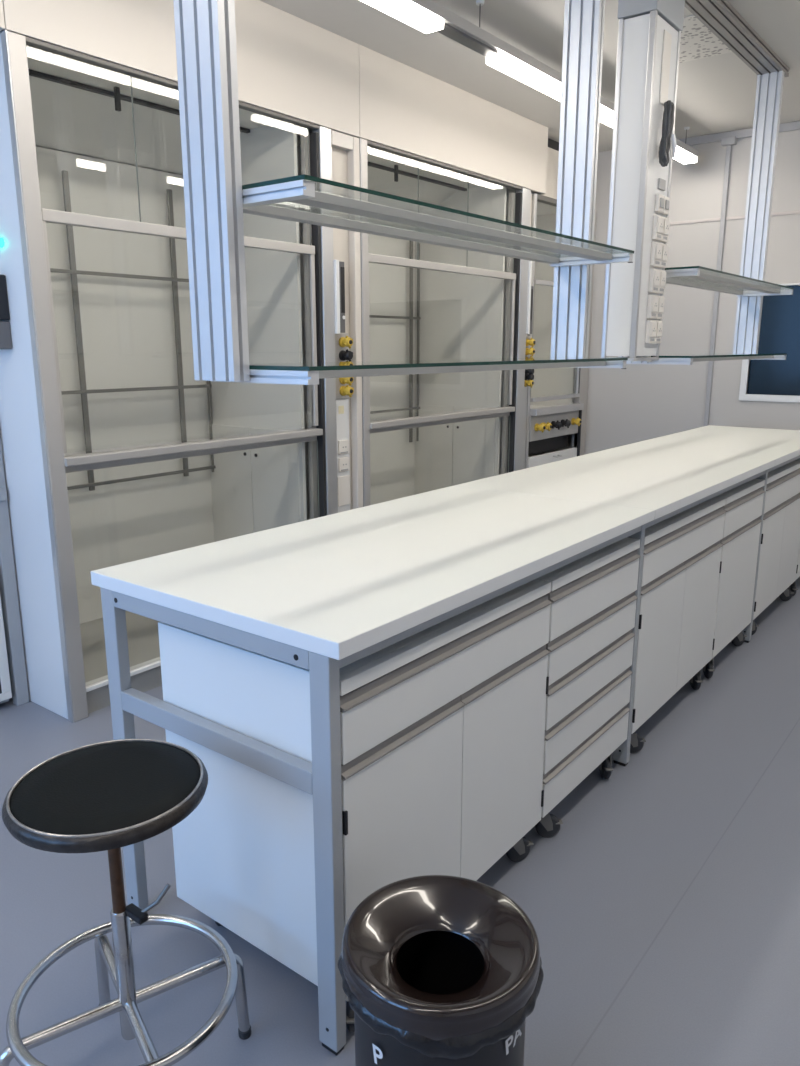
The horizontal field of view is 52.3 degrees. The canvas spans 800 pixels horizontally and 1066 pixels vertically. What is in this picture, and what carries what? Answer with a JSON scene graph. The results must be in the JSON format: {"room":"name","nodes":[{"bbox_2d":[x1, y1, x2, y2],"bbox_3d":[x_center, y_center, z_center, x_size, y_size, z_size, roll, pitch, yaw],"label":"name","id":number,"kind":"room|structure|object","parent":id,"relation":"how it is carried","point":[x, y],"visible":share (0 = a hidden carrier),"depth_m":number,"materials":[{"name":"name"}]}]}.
{"room":"laboratory","nodes":[
{"label":"laboratory","id":0,"kind":"room"},
{"bbox_2d":[0,30,346,175],"bbox_3d":[-1.897,-0.827,3.655,0.100,2.800,8.600,10,16,37],"label":"wall","id":1,"kind":"structure","parent":0,"point":[300,129],"depth_m":4.92,"materials":[{"name":"white paint"}]},
{"bbox_2d":[0,577,799,1065],"bbox_3d":[0.400,0.981,2.253,5.900,0.101,8.600,10,16,37],"label":"floor","id":2,"kind":"structure","parent":0,"point":[663,906],"depth_m":2.08,"materials":[{"name":"plastic"}]},
{"bbox_2d":[0,597,11,703],"bbox_3d":[-2.057,0.451,3.001,0.574,0.600,0.941,10,16,37],"label":"base cabinet","id":3,"kind":"object","parent":2,"relation":"on","point":[5,686],"visible":1,"depth_m":3.20,"materials":[{"name":"grey paint"}]},
{"bbox_2d":[0,438,28,705],"bbox_3d":[-2.271,-0.361,2.540,0.602,2.390,1.756,10,16,37],"label":"fume hood","id":4,"kind":"object","parent":2,"relation":"on","point":[8,586],"visible":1,"depth_m":3.20,"materials":[{"name":"grey paint"}]},
{"bbox_2d":[0,739,250,1065],"bbox_3d":[-0.516,0.761,1.516,0.413,0.658,0.413,5,14,21],"label":"stool","id":5,"kind":"object","parent":2,"relation":"on","point":[113,795],"visible":1,"depth_m":1.47,"materials":[{"name":"black metal"}]},
{"bbox_2d":[0,30,337,722],"bbox_3d":[-1.112,-0.647,3.693,0.847,2.432,1.535,10,16,37],"label":"fume hood","id":6,"kind":"object","parent":2,"relation":"on","point":[114,453],"visible":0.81,"depth_m":3.80,"materials":[{"name":"white metal"}]},
{"bbox_2d":[0,238,11,348],"bbox_3d":[-1.445,-0.846,2.889,0.142,0.379,0.051,10,16,37],"label":"monitor","id":7,"kind":"object","parent":6,"relation":"attached to","point":[5,331],"visible":1,"depth_m":2.87,"materials":[{"name":"black plastic"}]},
{"bbox_2d":[0,238,3,247],"bbox_3d":[-1.394,-1.010,2.830,0.034,0.034,0.022,10,16,37],"label":"lamp","id":8,"kind":"object","parent":7,"relation":"attached to","point":[1,239],"depth_m":2.83,"materials":[{"name":"teal plastic"}]},
{"bbox_2d":[331,130,362,512],"bbox_3d":[-0.267,-0.729,4.136,0.105,2.392,0.206,10,16,37],"label":"panel","id":9,"kind":"object","parent":2,"relation":"on","point":[345,148],"visible":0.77,"depth_m":4.08,"materials":[{"name":"grey metal"}]},
{"bbox_2d":[338,457,348,471],"bbox_3d":[-0.290,-0.354,4.207,0.010,0.072,0.075,10,16,37],"label":"socket","id":10,"kind":"object","parent":9,"relation":"attached to","point":[343,462],"depth_m":4.20,"materials":[{"name":"grey plastic"}]},
{"bbox_2d":[338,439,348,454],"bbox_3d":[-0.291,-0.442,4.187,0.010,0.072,0.075,10,16,37],"label":"socket","id":11,"kind":"object","parent":9,"relation":"attached to","point":[343,444],"depth_m":4.18,"materials":[{"name":"grey plastic"}]},
{"bbox_2d":[339,349,352,361],"bbox_3d":[-0.268,-0.887,4.070,0.057,0.063,0.063,10,16,37],"label":"tap","id":12,"kind":"object","parent":9,"relation":"on","point":[345,355],"depth_m":4.06,"materials":[{"name":"black plastic"}]},
{"bbox_2d":[339,336,352,348],"bbox_3d":[-0.268,-0.950,4.055,0.057,0.063,0.063,10,16,37],"label":"tap","id":13,"kind":"object","parent":9,"relation":"on","point":[345,342],"depth_m":4.05,"materials":[{"name":"yellow plastic"}]},
{"bbox_2d":[339,385,353,396],"bbox_3d":[-0.268,-0.716,4.109,0.057,0.063,0.063,10,16,37],"label":"tap","id":14,"kind":"object","parent":9,"relation":"on","point":[344,390],"depth_m":4.10,"materials":[{"name":"yellow plastic"}]},
{"bbox_2d":[339,377,353,385],"bbox_3d":[-0.268,-0.773,4.096,0.057,0.063,0.063,10,16,37],"label":"tap","id":15,"kind":"object","parent":9,"relation":"on","point":[345,381],"depth_m":4.09,"materials":[{"name":"yellow plastic"}]},
{"bbox_2d":[158,579,551,1031],"bbox_3d":[-0.070,0.558,2.072,0.560,0.806,0.829,10,16,37],"label":"base cabinet","id":16,"kind":"object","parent":2,"relation":"on","point":[442,726],"visible":0.8,"depth_m":1.78,"materials":[{"name":"white paint"}]},
{"bbox_2d":[297,138,530,519],"bbox_3d":[0.014,-0.968,5.092,0.817,2.432,1.694,10,16,37],"label":"fume hood","id":17,"kind":"object","parent":2,"relation":"on","point":[421,433],"visible":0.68,"depth_m":5.47,"materials":[{"name":"silver metal"}]},
{"bbox_2d":[341,875,539,1065],"bbox_3d":[0.067,0.889,1.401,0.328,0.460,0.328,10,16,37],"label":"waste bin","id":18,"kind":"object","parent":2,"relation":"on","point":[433,957],"visible":1,"depth_m":1.35,"materials":[{"name":"black"}]},
{"bbox_2d":[338,954,543,1060],"bbox_3d":[0.067,0.727,1.363,0.341,0.057,0.341,10,16,37],"label":"liner","id":19,"kind":"object","parent":18,"relation":"in","point":[457,1048],"visible":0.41,"depth_m":1.21,"materials":[{"name":"black plastic"}]},
{"bbox_2d":[91,425,799,1055],"bbox_3d":[0.968,0.179,3.511,0.774,0.900,4.526,10,16,37],"label":"laboratory bench","id":20,"kind":"object","parent":2,"relation":"on","point":[323,595],"visible":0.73,"depth_m":1.94,"materials":[{"name":"laminate"}]},
{"bbox_2d":[91,486,654,659],"bbox_3d":[0.047,0.024,2.252,0.774,0.033,1.512,10,16,37],"label":"countertop","id":21,"kind":"structure","parent":20,"relation":"on","point":[337,586],"depth_m":1.95,"materials":[{"name":"laminate"}]},
{"bbox_2d":[454,447,774,519],"bbox_3d":[0.967,-0.243,3.414,0.774,0.033,1.498,10,16,37],"label":"countertop","id":22,"kind":"structure","parent":20,"relation":"on","point":[664,482],"depth_m":3.24,"materials":[{"name":"laminate"}]},
{"bbox_2d":[619,425,799,465],"bbox_3d":[1.888,-0.510,4.577,0.774,0.033,1.513,10,16,37],"label":"countertop","id":23,"kind":"structure","parent":20,"relation":"on","point":[781,445],"depth_m":4.38,"materials":[{"name":"laminate"}]},
{"bbox_2d":[522,193,534,468],"bbox_3d":[0.865,-1.057,5.567,0.105,2.392,0.105,10,16,37],"label":"panel","id":24,"kind":"object","parent":2,"relation":"on","point":[529,376],"visible":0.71,"depth_m":5.50,"materials":[{"name":"grey metal"}]},
{"bbox_2d":[524,380,533,387],"bbox_3d":[0.881,-1.025,5.565,0.057,0.063,0.063,10,16,37],"label":"tap","id":25,"kind":"object","parent":24,"relation":"on","point":[530,383],"depth_m":5.55,"materials":[{"name":"yellow plastic"}]},
{"bbox_2d":[525,374,533,379],"bbox_3d":[0.881,-1.064,5.556,0.057,0.063,0.063,10,16,37],"label":"tap","id":26,"kind":"object","parent":24,"relation":"on","point":[527,376],"depth_m":5.54,"materials":[{"name":"black plastic"}]},
{"bbox_2d":[525,369,533,373],"bbox_3d":[0.881,-1.103,5.547,0.057,0.063,0.063,10,16,37],"label":"tap","id":27,"kind":"object","parent":24,"relation":"on","point":[527,371],"depth_m":5.53,"materials":[{"name":"black plastic"}]},
{"bbox_2d":[526,347,534,355],"bbox_3d":[0.880,-1.230,5.518,0.057,0.063,0.063,10,16,37],"label":"tap","id":28,"kind":"object","parent":24,"relation":"on","point":[529,350],"depth_m":5.51,"materials":[{"name":"yellow plastic"}]},
{"bbox_2d":[526,338,534,346],"bbox_3d":[0.880,-1.288,5.505,0.057,0.063,0.063,10,16,37],"label":"tap","id":29,"kind":"object","parent":24,"relation":"on","point":[529,341],"depth_m":5.49,"materials":[{"name":"yellow plastic"}]},
{"bbox_2d":[501,193,595,468],"bbox_3d":[0.895,-1.202,6.180,0.854,2.400,0.930,10,16,37],"label":"fume hood","id":30,"kind":"object","parent":2,"relation":"on","point":[552,414],"visible":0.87,"depth_m":6.21,"materials":[{"name":"silver metal"}]},
{"bbox_2d":[530,405,546,407],"bbox_3d":[0.842,-0.943,6.217,0.755,0.020,0.760,10,16,37],"label":"countertop","id":31,"kind":"structure","parent":30,"relation":"on","point":[531,406],"depth_m":6.38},
{"bbox_2d":[534,423,545,431],"bbox_3d":[0.993,-0.745,5.755,0.069,0.069,0.069,10,16,37],"label":"tap","id":32,"kind":"object","parent":30,"relation":"on","point":[538,427],"depth_m":5.75,"materials":[{"name":"yellow plastic"}]},
{"bbox_2d":[542,422,551,430],"bbox_3d":[1.051,-0.763,5.834,0.062,0.069,0.069,10,16,37],"label":"tap","id":33,"kind":"object","parent":30,"relation":"on","point":[548,425],"depth_m":5.81,"materials":[{"name":"yellow plastic"}]},
{"bbox_2d":[541,147,558,198],"bbox_3d":[1.133,-2.507,5.764,0.020,0.340,0.850,10,16,37],"label":"trim","id":34,"kind":"structure","parent":30,"relation":"on","point":[552,155],"depth_m":5.65,"materials":[{"name":"grey paint"}]},
{"bbox_2d":[551,420,561,429],"bbox_3d":[1.145,-0.789,5.947,0.069,0.069,0.069,10,16,37],"label":"tap","id":35,"kind":"object","parent":30,"relation":"on","point":[555,423],"depth_m":5.94,"materials":[{"name":"black plastic"}]},
{"bbox_2d":[561,419,570,427],"bbox_3d":[1.234,-0.816,6.065,0.062,0.069,0.069,10,16,37],"label":"tap","id":36,"kind":"object","parent":30,"relation":"on","point":[565,423],"depth_m":6.05,"materials":[{"name":"black plastic"}]},
{"bbox_2d":[571,417,581,425],"bbox_3d":[1.347,-0.848,6.202,0.069,0.069,0.069,10,16,37],"label":"tap","id":37,"kind":"object","parent":30,"relation":"on","point":[575,421],"depth_m":6.20,"materials":[{"name":"yellow plastic"}]},
{"bbox_2d":[535,537,640,837],"bbox_3d":[0.375,0.430,2.628,0.567,0.806,0.604,10,16,37],"label":"base cabinet","id":38,"kind":"object","parent":2,"relation":"on","point":[593,598],"visible":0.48,"depth_m":2.41,"materials":[{"name":"white paint"}]},
{"bbox_2d":[630,497,725,752],"bbox_3d":[0.850,0.292,3.229,0.567,0.806,0.873,10,16,37],"label":"base cabinet","id":39,"kind":"object","parent":2,"relation":"on","point":[682,563],"visible":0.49,"depth_m":3.00,"materials":[{"name":"white laminate"}]},
{"bbox_2d":[703,479,764,677],"bbox_3d":[1.299,0.161,3.802,0.560,0.806,0.591,10,16,37],"label":"base cabinet","id":40,"kind":"object","parent":2,"relation":"on","point":[744,503],"visible":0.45,"depth_m":3.60,"materials":[{"name":"white laminate"}]},
{"bbox_2d":[751,458,799,635],"bbox_3d":[1.770,0.025,4.396,0.561,0.806,0.871,10,16,37],"label":"base cabinet","id":41,"kind":"object","parent":2,"relation":"on","point":[780,538],"visible":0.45,"depth_m":4.16,"materials":[{"name":"white laminate"}]},
{"bbox_2d":[788,544,799,595],"bbox_3d":[2.213,-0.103,4.954,0.564,0.806,0.562,10,16,37],"label":"base cabinet","id":42,"kind":"object","parent":2,"relation":"on","point":[792,587],"visible":0.12,"depth_m":4.68,"materials":[{"name":"white paint"}]},
{"bbox_2d":[260,0,799,151],"bbox_3d":[0.399,-1.846,1.605,5.900,0.100,8.600,10,16,37],"label":"ceiling","id":43,"kind":"structure","parent":0,"point":[716,94],"depth_m":3.98,"materials":[{"name":"white paint"}]},
{"bbox_2d":[0,0,4,29],"bbox_3d":[-2.091,-1.563,1.508,0.020,0.405,2.708,10,16,37],"label":"trim","id":44,"kind":"structure","parent":43,"relation":"attached to","point":[2,23],"depth_m":2.58,"materials":[{"name":"grey paint"}]},
{"bbox_2d":[2,0,359,136],"bbox_3d":[-0.732,-1.957,3.224,0.020,0.405,1.735,10,16,37],"label":"wall panel","id":45,"kind":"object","parent":43,"relation":"attached to","point":[289,65],"depth_m":3.35,"materials":[{"name":"grey paint"}]},
{"bbox_2d":[173,0,633,384],"bbox_3d":[0.158,-1.131,1.986,0.280,1.463,1.800,10,16,37],"label":"shelf rack","id":46,"kind":"object","parent":43,"relation":"hanging from","point":[216,199],"visible":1,"depth_m":1.63,"materials":[{"name":"silver metal"}]},
{"bbox_2d":[357,44,547,193],"bbox_3d":[0.380,-2.280,4.630,0.020,0.405,1.901,10,16,37],"label":"wall panel","id":47,"kind":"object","parent":43,"relation":"attached to","point":[402,107],"depth_m":4.45,"materials":[{"name":"grey paint"}]},
{"bbox_2d":[361,0,561,101],"bbox_3d":[0.280,-2.049,3.331,0.100,0.226,1.473,10,16,37],"label":"pendant light","id":48,"kind":"object","parent":43,"relation":"hanging from","point":[426,16],"depth_m":3.35,"materials":[{"name":"silver metal"}]},
{"bbox_2d":[361,0,443,33],"bbox_3d":[-0.499,-1.778,2.358,0.086,0.032,2.080,10,16,37],"label":"diffuser","id":49,"kind":"object","parent":48,"relation":"attached to","point":[418,14],"depth_m":3.02,"materials":[{"name":"white plastic"}]},
{"bbox_2d":[601,0,684,360],"bbox_3d":[0.883,-1.361,2.944,0.152,1.444,0.253,10,16,37],"label":"column","id":50,"kind":"structure","parent":43,"relation":"hanging from","point":[649,31],"depth_m":2.89,"materials":[{"name":"white metal"}]},
{"bbox_2d":[645,320,656,342],"bbox_3d":[0.942,-0.754,3.052,0.022,0.084,0.061,10,16,37],"label":"socket","id":51,"kind":"object","parent":50,"relation":"attached to","point":[650,325],"depth_m":3.04,"materials":[{"name":"grey plastic"}]},
{"bbox_2d":[647,295,657,318],"bbox_3d":[0.940,-0.842,3.034,0.016,0.084,0.061,10,16,37],"label":"socket","id":52,"kind":"object","parent":50,"relation":"attached to","point":[652,300],"depth_m":3.02,"materials":[{"name":"grey plastic"}]},
{"bbox_2d":[648,268,659,292],"bbox_3d":[0.940,-0.933,3.013,0.016,0.084,0.061,10,16,37],"label":"socket","id":53,"kind":"object","parent":50,"relation":"attached to","point":[653,273],"depth_m":2.99,"materials":[{"name":"grey plastic"}]},
{"bbox_2d":[650,242,661,266],"bbox_3d":[0.942,-1.023,2.991,0.022,0.084,0.061,10,16,37],"label":"socket","id":54,"kind":"object","parent":50,"relation":"attached to","point":[655,247],"depth_m":2.97,"materials":[{"name":"grey plastic"}]},
{"bbox_2d":[652,215,663,240],"bbox_3d":[0.942,-1.113,2.970,0.022,0.084,0.061,10,16,37],"label":"socket","id":55,"kind":"object","parent":50,"relation":"attached to","point":[657,220],"depth_m":2.95,"materials":[{"name":"grey plastic"}]},
{"bbox_2d":[655,321,662,342],"bbox_3d":[0.981,-0.765,3.101,0.022,0.084,0.061,10,16,37],"label":"socket","id":56,"kind":"object","parent":50,"relation":"attached to","point":[659,324],"depth_m":3.09,"materials":[{"name":"grey plastic"}]},
{"bbox_2d":[655,194,663,212],"bbox_3d":[0.942,-1.197,2.957,0.014,0.060,0.052,10,16,37],"label":"switch","id":57,"kind":"object","parent":50,"relation":"attached to","point":[659,198],"depth_m":2.94,"materials":[{"name":"grey plastic"}]},
{"bbox_2d":[656,296,664,318],"bbox_3d":[0.980,-0.853,3.081,0.022,0.084,0.061,10,16,37],"label":"socket","id":58,"kind":"object","parent":50,"relation":"attached to","point":[660,301],"depth_m":3.07,"materials":[{"name":"grey plastic"}]},
{"bbox_2d":[657,270,665,293],"bbox_3d":[0.978,-0.944,3.062,0.016,0.084,0.061,10,16,37],"label":"socket","id":59,"kind":"object","parent":50,"relation":"attached to","point":[662,273],"depth_m":3.05,"materials":[{"name":"grey plastic"}]},
{"bbox_2d":[658,243,667,267],"bbox_3d":[0.980,-1.034,3.039,0.022,0.084,0.061,10,16,37],"label":"socket","id":60,"kind":"object","parent":50,"relation":"attached to","point":[664,248],"depth_m":3.03,"materials":[{"name":"grey plastic"}]},
{"bbox_2d":[660,217,669,242],"bbox_3d":[0.980,-1.124,3.019,0.022,0.084,0.061,10,16,37],"label":"socket","id":61,"kind":"object","parent":50,"relation":"attached to","point":[666,222],"depth_m":3.01,"materials":[{"name":"grey plastic"}]},
{"bbox_2d":[661,196,669,214],"bbox_3d":[0.977,-1.206,2.998,0.019,0.060,0.052,10,16,37],"label":"switch","id":62,"kind":"object","parent":50,"relation":"attached to","point":[665,210],"depth_m":2.99,"materials":[{"name":"grey plastic"}]},
{"bbox_2d":[658,100,676,166],"bbox_3d":[0.949,-1.407,2.870,0.056,0.221,0.058,10,16,37],"label":"cable bundle","id":63,"kind":"object","parent":50,"relation":"hanging from","point":[668,114],"visible":1,"depth_m":2.87,"materials":[{"name":"grey"}]},
{"bbox_2d":[673,138,697,164],"bbox_3d":[1.800,-2.441,5.264,0.100,0.140,0.440,10,16,37],"label":"pendant light","id":64,"kind":"object","parent":43,"relation":"hanging from","point":[685,154],"depth_m":5.27,"materials":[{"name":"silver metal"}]},
{"bbox_2d":[486,53,695,163],"bbox_3d":[1.168,-2.261,4.465,0.086,0.032,2.500,10,16,37],"label":"diffuser","id":65,"kind":"object","parent":64,"relation":"attached to","point":[514,65],"depth_m":3.77,"materials":[{"name":"white plastic"}]},
{"bbox_2d":[679,15,731,62],"bbox_3d":[1.345,-2.292,3.786,0.280,0.006,0.560,10,16,37],"label":"ceiling vent","id":66,"kind":"object","parent":43,"relation":"in","point":[697,41],"visible":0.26,"depth_m":3.82,"materials":[{"name":"white metal"}]},
{"bbox_2d":[618,0,793,364],"bbox_3d":[1.490,-1.517,3.668,0.280,1.463,1.720,10,16,37],"label":"shelf rack","id":67,"kind":"object","parent":43,"relation":"hanging from","point":[720,17],"visible":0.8,"depth_m":4.15,"materials":[{"name":"silver metal"}]},
{"bbox_2d":[499,130,799,474],"bbox_3d":[2.995,-1.185,5.209,5.700,2.800,0.100,10,16,37],"label":"wall","id":68,"kind":"structure","parent":0,"point":[635,403],"depth_m":5.74,"materials":[{"name":"grey paint"}]},
{"bbox_2d":[548,138,558,150],"bbox_3d":[1.117,-2.690,5.735,0.020,0.100,0.850,10,16,37],"label":"trim","id":69,"kind":"structure","parent":68,"relation":"attached to","point":[552,144],"depth_m":5.65,"materials":[{"name":"grey"}]},
{"bbox_2d":[703,136,736,426],"bbox_3d":[2.192,-1.344,5.715,0.092,2.645,0.045,10,16,37],"label":"trim","id":70,"kind":"structure","parent":68,"relation":"attached to","point":[728,142],"depth_m":5.59,"materials":[{"name":"grey"}]},
{"bbox_2d":[670,210,799,224],"bbox_3d":[3.299,-1.951,4.723,4.350,0.020,0.008,10,16,37],"label":"trim","id":71,"kind":"structure","parent":68,"relation":"attached to","point":[797,211],"depth_m":5.53,"materials":[{"name":"grey"}]},
{"bbox_2d":[678,121,799,145],"bbox_3d":[3.390,-2.439,4.524,4.600,0.050,0.030,10,16,37],"label":"trim","id":72,"kind":"structure","parent":68,"relation":"attached to","point":[790,126],"depth_m":5.41,"materials":[{"name":"grey metal"}]},
{"bbox_2d":[739,283,799,402],"bbox_3d":[2.968,-1.204,5.173,1.495,0.772,0.042,10,16,37],"label":"window","id":73,"kind":"structure","parent":68,"relation":"in","point":[777,380],"depth_m":5.50,"materials":[{"name":"white"}]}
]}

